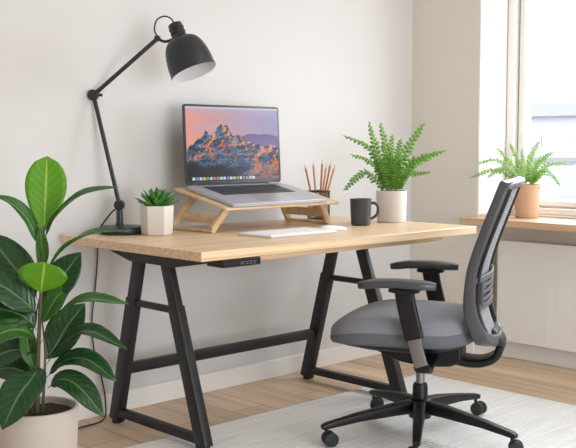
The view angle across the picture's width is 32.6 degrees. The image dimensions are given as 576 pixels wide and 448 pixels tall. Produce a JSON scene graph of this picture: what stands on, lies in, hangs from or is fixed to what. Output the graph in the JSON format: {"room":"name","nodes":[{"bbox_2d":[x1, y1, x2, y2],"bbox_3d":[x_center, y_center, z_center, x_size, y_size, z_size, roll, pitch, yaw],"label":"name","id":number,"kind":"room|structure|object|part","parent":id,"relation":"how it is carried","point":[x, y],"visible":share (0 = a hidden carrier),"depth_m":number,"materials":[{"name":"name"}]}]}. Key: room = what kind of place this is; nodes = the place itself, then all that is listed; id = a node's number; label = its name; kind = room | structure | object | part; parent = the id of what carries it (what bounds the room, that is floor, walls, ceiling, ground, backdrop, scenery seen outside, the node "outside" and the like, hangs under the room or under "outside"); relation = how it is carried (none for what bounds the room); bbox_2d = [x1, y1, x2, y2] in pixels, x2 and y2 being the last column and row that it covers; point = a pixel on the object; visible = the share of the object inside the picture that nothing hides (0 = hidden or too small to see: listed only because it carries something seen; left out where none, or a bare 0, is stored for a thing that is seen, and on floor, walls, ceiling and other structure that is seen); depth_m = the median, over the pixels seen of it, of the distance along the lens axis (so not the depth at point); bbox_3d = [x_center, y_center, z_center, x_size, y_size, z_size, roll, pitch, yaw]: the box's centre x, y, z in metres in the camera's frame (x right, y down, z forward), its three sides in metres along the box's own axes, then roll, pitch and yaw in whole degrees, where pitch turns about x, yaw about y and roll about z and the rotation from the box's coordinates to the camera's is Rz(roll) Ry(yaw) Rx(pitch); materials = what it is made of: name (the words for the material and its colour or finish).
{"room":"home office","nodes":[
{"label":"home office","id":0,"kind":"room"},
{"bbox_2d":[0,0,412,399],"bbox_3d":[-1.320,-0.494,3.418,6.350,2.600,0.150,-4,6,-43],"label":"wall","id":1,"kind":"structure","parent":0,"point":[329,68],"depth_m":4.23,"materials":[{"name":"white paint"}]},
{"bbox_2d":[77,345,380,420],"bbox_3d":[-1.398,0.775,3.332,5.680,0.085,0.014,-4,6,-43],"label":"baseboard","id":2,"kind":"structure","parent":1,"relation":"attached to","point":[146,395],"depth_m":4.42,"materials":[{"name":"white paint"}]},
{"bbox_2d":[77,354,575,447],"bbox_3d":[0.641,1.040,1.480,6.350,0.150,5.830,-4,6,-43],"label":"floor","id":3,"kind":"structure","parent":0,"point":[549,382],"depth_m":4.36,"materials":[{"name":"brown wood"}]},
{"bbox_2d":[0,156,127,447],"bbox_3d":[-0.729,0.316,3.037,0.503,1.046,0.300,0,5,0],"label":"rubber plant","id":4,"kind":"object","parent":3,"relation":"on","point":[28,419],"visible":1,"depth_m":3.05,"materials":[{"name":"green plant"}]},
{"bbox_3d":[-0.796,0.418,3.102,0.036,0.362,0.071,-1,5,-17],"label":"stem","id":5,"kind":"part","parent":4,"relation":"part of","materials":[{"name":"plant"}]},
{"bbox_3d":[-0.784,0.701,3.089,0.256,0.268,0.256,-4,6,-43],"label":"pot","id":6,"kind":"part","parent":4,"relation":"part of","materials":[{"name":"beige ceramic"}]},
{"bbox_3d":[-0.775,0.303,3.079,0.015,0.592,0.062,2,5,22],"label":"stem","id":7,"kind":"part","parent":4,"relation":"part of","materials":[{"name":"plant"}]},
{"bbox_3d":[-0.764,0.450,3.072,0.018,0.300,0.043,-3,5,-30],"label":"stem","id":8,"kind":"part","parent":4,"relation":"part of","materials":[{"name":"plant"}]},
{"bbox_2d":[62,216,475,447],"bbox_3d":[-0.032,0.394,3.985,1.483,0.740,0.845,-4,6,-43],"label":"desk","id":9,"kind":"object","parent":3,"relation":"on","point":[224,248],"visible":0.88,"depth_m":3.73,"materials":[{"name":"brown wood"}]},
{"bbox_3d":[-0.627,0.524,3.795,0.036,0.502,0.182,-4,6,-43],"label":"leg","id":10,"kind":"part","parent":9,"relation":"part of","materials":[{"name":"black metal"}]},
{"bbox_2d":[78,15,215,428],"bbox_3d":[-0.570,-0.011,3.807,0.587,1.579,0.243,-1,5,-10],"label":"desk lamp","id":11,"kind":"object","parent":9,"relation":"on","point":[188,58],"visible":0.94,"depth_m":3.78,"materials":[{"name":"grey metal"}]},
{"bbox_3d":[-0.782,0.358,3.796,0.256,0.844,0.121,-4,6,-43],"label":"power cord","id":12,"kind":"part","parent":11,"relation":"part of","materials":[{"name":"black plastic"}]},
{"bbox_3d":[-0.704,-0.288,3.822,0.140,0.430,0.017,3,5,31],"label":"arm","id":13,"kind":"part","parent":11,"relation":"part of","materials":[{"name":"grey metal"}]},
{"bbox_3d":[-0.651,-0.030,3.810,0.036,0.077,0.036,-4,6,-43],"label":"post","id":14,"kind":"part","parent":11,"relation":"part of","materials":[{"name":"grey metal"}]},
{"bbox_3d":[-0.629,-0.607,3.812,0.269,0.227,0.017,1,5,7],"label":"arm","id":15,"kind":"part","parent":11,"relation":"part of","materials":[{"name":"grey metal"}]},
{"bbox_3d":[-0.475,-0.759,3.788,0.082,0.085,0.012,0,5,-4],"label":"head cord","id":16,"kind":"part","parent":11,"relation":"part of","materials":[{"name":"black plastic"}]},
{"bbox_3d":[-0.370,-0.633,3.769,0.183,0.185,0.194,-4,6,-43],"label":"lamp shade","id":17,"kind":"part","parent":11,"relation":"part of","materials":[{"name":"grey metal"}]},
{"bbox_3d":[-0.493,0.303,3.637,0.020,0.024,0.290,-4,6,-43],"label":"cross rail","id":18,"kind":"part","parent":9,"relation":"part of","materials":[{"name":"black metal"}]},
{"bbox_3d":[-0.482,0.746,3.661,0.034,0.030,0.540,-4,6,-43],"label":"rail","id":19,"kind":"part","parent":9,"relation":"part of","materials":[{"name":"black metal"}]},
{"bbox_2d":[135,187,180,235],"bbox_3d":[-0.496,-0.050,3.745,0.169,0.181,0.166,-4,6,-43],"label":"potted succulent","id":20,"kind":"object","parent":9,"relation":"on","point":[156,214],"visible":1,"depth_m":3.71,"materials":[{"name":"green plant"}]},
{"bbox_2d":[140,205,173,235],"bbox_3d":[-0.499,-0.015,3.751,0.121,0.111,0.127,-4,6,-43],"label":"pot","id":21,"kind":"object","parent":20,"relation":"attached to","point":[156,220],"depth_m":3.70,"materials":[{"name":"white ceramic"}]},
{"bbox_3d":[-0.347,0.542,3.503,0.036,0.497,0.213,-4,6,-43],"label":"leg","id":22,"kind":"part","parent":9,"relation":"part of","materials":[{"name":"black metal"}]},
{"bbox_2d":[173,184,338,232],"bbox_3d":[-0.126,-0.072,4.101,0.666,0.166,0.331,-4,6,-43],"label":"laptop stand","id":23,"kind":"object","parent":9,"relation":"on","point":[287,209],"visible":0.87,"depth_m":3.98,"materials":[{"name":"brown wood"}]},
{"bbox_3d":[-0.418,-0.061,4.022,0.133,0.155,0.023,-3,6,-36],"label":"frame","id":24,"kind":"part","parent":23,"relation":"part of","materials":[{"name":"brown wood"}]},
{"bbox_3d":[-0.380,0.021,3.905,0.018,0.013,0.270,-4,6,-43],"label":"foot rail","id":25,"kind":"part","parent":23,"relation":"part of","materials":[{"name":"brown wood"}]},
{"bbox_3d":[-0.352,-0.024,3.922,0.010,0.036,0.245,-4,6,-43],"label":"panel","id":26,"kind":"part","parent":23,"relation":"part of","materials":[{"name":"brown wood"}]},
{"bbox_3d":[-0.265,-0.022,3.836,0.093,0.106,0.023,-3,6,-35],"label":"leg","id":27,"kind":"part","parent":23,"relation":"part of","materials":[{"name":"brown wood"}]},
{"bbox_2d":[182,104,326,206],"bbox_3d":[-0.128,-0.289,4.061,0.529,0.405,0.317,-4,6,-43],"label":"laptop","id":28,"kind":"object","parent":23,"relation":"on","point":[232,153],"visible":1,"depth_m":4.12,"materials":[{"name":"silver metal"}]},
{"bbox_3d":[-0.230,-0.336,4.164,0.529,0.328,0.023,-4,6,-43],"label":"lid","id":29,"kind":"part","parent":28,"relation":"part of","materials":[{"name":"grey metal"}]},
{"bbox_3d":[-0.025,-0.091,4.396,0.024,0.153,0.114,3,6,37],"label":"frame","id":30,"kind":"part","parent":23,"relation":"part of","materials":[{"name":"brown wood"}]},
{"bbox_3d":[0.071,-0.056,4.325,0.010,0.036,0.245,-4,6,-43],"label":"panel","id":31,"kind":"part","parent":23,"relation":"part of","materials":[{"name":"brown wood"}]},
{"bbox_3d":[0.088,-0.015,4.351,0.018,0.013,0.270,-4,6,-43],"label":"foot rail","id":32,"kind":"part","parent":23,"relation":"part of","materials":[{"name":"brown wood"}]},
{"bbox_3d":[0.154,-0.053,4.234,0.024,0.104,0.082,3,6,36],"label":"leg","id":33,"kind":"part","parent":23,"relation":"part of","materials":[{"name":"brown wood"}]},
{"bbox_2d":[238,227,335,237],"bbox_3d":[0.001,0.032,3.796,0.360,0.010,0.191,-4,6,-43],"label":"keyboard","id":34,"kind":"object","parent":9,"relation":"on","point":[289,232],"visible":1,"depth_m":3.73,"materials":[{"name":"white plastic"}]},
{"bbox_3d":[0.133,0.466,4.514,0.036,0.503,0.188,-4,6,-43],"label":"leg","id":35,"kind":"part","parent":9,"relation":"part of","materials":[{"name":"black metal"}]},
{"bbox_2d":[307,190,329,219],"bbox_3d":[0.139,-0.086,4.489,0.107,0.135,0.107,-4,6,-43],"label":"pencil cup","id":36,"kind":"object","parent":9,"relation":"on","point":[317,191],"visible":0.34,"depth_m":4.46,"materials":[{"name":"black metal"}]},
{"bbox_2d":[304,164,317,218],"bbox_3d":[0.105,-0.147,4.475,0.061,0.249,0.009,1,5,8],"label":"pencil","id":37,"kind":"object","parent":36,"relation":"in","point":[304,164],"visible":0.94,"depth_m":4.47,"materials":[{"name":"brown wood"}]},
{"bbox_2d":[312,163,317,216],"bbox_3d":[0.126,-0.155,4.499,0.030,0.260,0.009,2,5,23],"label":"pencil","id":38,"kind":"object","parent":36,"relation":"in","point":[313,167],"visible":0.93,"depth_m":4.50,"materials":[{"name":"brown wood"}]},
{"bbox_2d":[318,160,322,216],"bbox_3d":[0.148,-0.157,4.469,0.028,0.269,0.010,-4,6,-43],"label":"pencil","id":39,"kind":"object","parent":36,"relation":"in","point":[322,160],"visible":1,"depth_m":4.46,"materials":[{"name":"brown wood"}]},
{"bbox_2d":[321,164,326,195],"bbox_3d":[0.158,-0.151,4.511,0.039,0.251,0.009,0,5,-5],"label":"pencil","id":40,"kind":"object","parent":36,"relation":"in","point":[326,164],"visible":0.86,"depth_m":4.50,"materials":[{"name":"brown wood"}]},
{"bbox_2d":[319,162,330,218],"bbox_3d":[0.168,-0.154,4.471,0.058,0.263,0.009,-2,5,-23],"label":"pencil","id":41,"kind":"object","parent":36,"relation":"in","point":[327,179],"visible":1,"depth_m":4.47,"materials":[{"name":"brown wood"}]},
{"bbox_2d":[325,165,334,196],"bbox_3d":[0.178,-0.147,4.488,0.070,0.247,0.009,0,5,0],"label":"pencil","id":42,"kind":"object","parent":36,"relation":"in","point":[334,165],"visible":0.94,"depth_m":4.48,"materials":[{"name":"brown wood"}]},
{"bbox_2d":[319,225,346,229],"bbox_3d":[0.182,0.014,3.968,0.116,0.019,0.066,-2,5,-26],"label":"computer mouse","id":43,"kind":"object","parent":9,"relation":"on","point":[332,227],"visible":0.95,"depth_m":3.94,"materials":[{"name":"white plastic"}]},
{"bbox_3d":[0.265,0.246,4.358,0.020,0.024,0.290,-4,6,-43],"label":"cross rail","id":44,"kind":"part","parent":9,"relation":"part of","materials":[{"name":"black metal"}]},
{"bbox_3d":[0.276,0.688,4.383,0.034,0.030,0.540,-4,6,-43],"label":"rail","id":45,"kind":"part","parent":9,"relation":"part of","materials":[{"name":"black metal"}]},
{"bbox_2d":[350,198,378,225],"bbox_3d":[0.318,-0.051,4.197,0.106,0.113,0.104,-4,6,-43],"label":"coffee mug","id":46,"kind":"object","parent":9,"relation":"on","point":[360,208],"visible":1,"depth_m":4.16,"materials":[{"name":"grey ceramic"}]},
{"bbox_3d":[0.368,-0.056,4.196,0.042,0.080,0.012,0,5,0],"label":"handle","id":47,"kind":"part","parent":46,"relation":"part of","materials":[{"name":"grey ceramic"}]},
{"bbox_3d":[0.414,0.485,4.220,0.036,0.499,0.231,-4,6,-43],"label":"leg","id":48,"kind":"part","parent":9,"relation":"part of","materials":[{"name":"black metal"}]},
{"bbox_2d":[342,121,445,222],"bbox_3d":[0.470,-0.232,4.359,0.461,0.446,0.224,0,5,-2],"label":"potted fern","id":49,"kind":"object","parent":9,"relation":"on","point":[392,203],"visible":1,"depth_m":4.35,"materials":[{"name":"green plant"}]},
{"bbox_2d":[376,190,406,222],"bbox_3d":[0.459,-0.079,4.381,0.136,0.139,0.136,-4,6,-43],"label":"pot","id":50,"kind":"object","parent":49,"relation":"attached to","point":[392,203],"depth_m":4.32,"materials":[{"name":"white ceramic"}]},
{"bbox_2d":[126,374,575,447],"bbox_3d":[0.753,0.817,3.269,1.743,0.009,2.183,-4,6,-43],"label":"area rug","id":51,"kind":"object","parent":3,"relation":"on","point":[537,422],"visible":0.72,"depth_m":3.77,"materials":[{"name":"white fabric"}]},
{"bbox_2d":[321,176,524,447],"bbox_3d":[0.518,0.304,3.623,0.722,0.957,0.727,1,5,17],"label":"office chair","id":52,"kind":"object","parent":51,"relation":"on","point":[431,333],"visible":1,"depth_m":3.50,"materials":[{"name":"grey fabric"}]},
{"bbox_3d":[0.295,0.694,3.595,0.393,0.061,0.046,-2,5,-28],"label":"leg","id":53,"kind":"part","parent":52,"relation":"part of","materials":[{"name":"black plastic"}]},
{"bbox_3d":[0.411,0.672,3.868,0.046,0.061,0.318,-2,5,-27],"label":"leg","id":54,"kind":"part","parent":52,"relation":"part of","materials":[{"name":"black plastic"}]},
{"bbox_2d":[331,299,468,335],"bbox_3d":[0.446,0.359,3.689,0.544,0.099,0.500,1,5,17],"label":"seat cushion","id":55,"kind":"object","parent":52,"relation":"on","point":[438,317],"depth_m":3.51,"materials":[{"name":"grey fabric"}]},
{"bbox_3d":[0.446,0.396,3.692,0.547,0.070,0.503,1,5,17],"label":"seat","id":56,"kind":"part","parent":52,"relation":"part of","materials":[{"name":"grey fabric"}]},
{"bbox_3d":[0.417,0.311,3.395,0.103,0.188,0.035,1,5,17],"label":"arm post","id":57,"kind":"part","parent":52,"relation":"part of","materials":[{"name":"black plastic"}]},
{"bbox_3d":[0.461,0.702,3.489,0.046,0.061,0.368,1,5,9],"label":"leg","id":58,"kind":"part","parent":52,"relation":"part of","materials":[{"name":"black plastic"}]},
{"bbox_3d":[0.587,0.268,3.937,0.103,0.188,0.035,1,5,17],"label":"arm post","id":59,"kind":"part","parent":52,"relation":"part of","materials":[{"name":"black plastic"}]},
{"bbox_3d":[0.639,0.675,3.832,0.333,0.061,0.046,-4,6,-43],"label":"leg","id":60,"kind":"part","parent":52,"relation":"part of","materials":[{"name":"black plastic"}]},
{"bbox_3d":[0.651,0.699,3.536,0.046,0.061,0.393,-4,6,-43],"label":"leg","id":61,"kind":"part","parent":52,"relation":"part of","materials":[{"name":"black plastic"}]},
{"bbox_3d":[0.758,0.131,3.573,0.183,0.604,0.536,1,5,17],"label":"frame","id":62,"kind":"part","parent":52,"relation":"part of","materials":[{"name":"grey plastic"}]},
{"bbox_2d":[410,0,532,353],"bbox_3d":[0.969,-0.636,5.200,0.470,2.600,0.425,-4,6,-43],"label":"wall","id":63,"kind":"structure","parent":0,"point":[445,33],"depth_m":5.04,"materials":[{"name":"beige paint"}]},
{"bbox_2d":[478,0,507,214],"bbox_3d":[1.032,-0.809,4.949,0.226,1.515,0.006,-4,6,-43],"label":"window reveal","id":64,"kind":"structure","parent":63,"relation":"attached to","point":[494,13],"depth_m":4.95,"materials":[{"name":"white paint"}]},
{"bbox_2d":[495,228,575,315],"bbox_3d":[1.783,0.375,4.549,0.300,0.689,1.755,-4,6,-43],"label":"wall","id":65,"kind":"structure","parent":0,"point":[513,234],"depth_m":4.89,"materials":[{"name":"beige paint"}]},
{"bbox_2d":[459,215,575,232],"bbox_3d":[1.624,0.025,4.368,0.420,0.034,1.813,-4,6,-43],"label":"windowsill","id":66,"kind":"structure","parent":65,"relation":"on","point":[539,223],"depth_m":4.63,"materials":[{"name":"brown wood"}]},
{"bbox_2d":[468,142,573,217],"bbox_3d":[1.137,-0.219,4.835,0.518,0.376,0.171,0,5,-4],"label":"potted fern","id":67,"kind":"object","parent":66,"relation":"on","point":[526,205],"visible":0.94,"depth_m":4.82,"materials":[{"name":"plant"}]},
{"bbox_2d":[514,184,540,217],"bbox_3d":[1.177,-0.114,4.863,0.138,0.164,0.138,-4,6,-43],"label":"pot","id":68,"kind":"object","parent":67,"relation":"attached to","point":[526,205],"depth_m":4.81,"materials":[{"name":"ceramic"}]},
{"bbox_2d":[466,341,575,369],"bbox_3d":[1.466,0.677,4.555,0.184,0.085,2.166,-4,6,-43],"label":"baseboard","id":69,"kind":"structure","parent":65,"relation":"attached to","point":[548,356],"depth_m":4.90,"materials":[{"name":"white paint"}]},
{"bbox_2d":[497,240,575,352],"bbox_3d":[1.598,0.373,4.466,0.078,0.505,1.490,-4,6,-43],"label":"panel radiator","id":70,"kind":"object","parent":65,"relation":"attached to","point":[536,282],"visible":0.93,"depth_m":4.81,"materials":[{"name":"white metal"}]},
{"bbox_2d":[510,213,575,218],"bbox_3d":[1.742,-0.006,4.480,0.092,0.011,1.755,-4,6,-43],"label":"trim","id":71,"kind":"structure","parent":65,"relation":"attached to","point":[539,215],"depth_m":4.86,"materials":[{"name":"white paint"}]},
{"label":"outside","id":72,"kind":"structure","parent":0,"visible":0},
{"bbox_3d":[59.566,5.622,57.493,155.300,0.200,240.000,-4,6,-43],"label":"ground","id":73,"kind":"structure","parent":72,"visible":0},
{"bbox_2d":[530,102,575,200],"bbox_3d":[17.086,1.048,40.023,12.300,11.700,26.000,-4,6,-43],"label":"apartment building","id":74,"kind":"structure","parent":73,"relation":"on","point":[553,125],"depth_m":38.17,"materials":[{"name":"grey"}]},
{"bbox_3d":[1.721,-1.695,4.325,0.470,0.350,1.755,-4,6,-43],"label":"wall","id":75,"kind":"structure","parent":0,"visible":0},
{"bbox_2d":[505,0,575,215],"bbox_3d":[1.750,-0.767,4.423,0.085,1.515,1.749,-4,6,-43],"label":"window","id":76,"kind":"structure","parent":75,"relation":"in","point":[519,11],"depth_m":5.00,"materials":[{"name":"white paint"}]}
]}

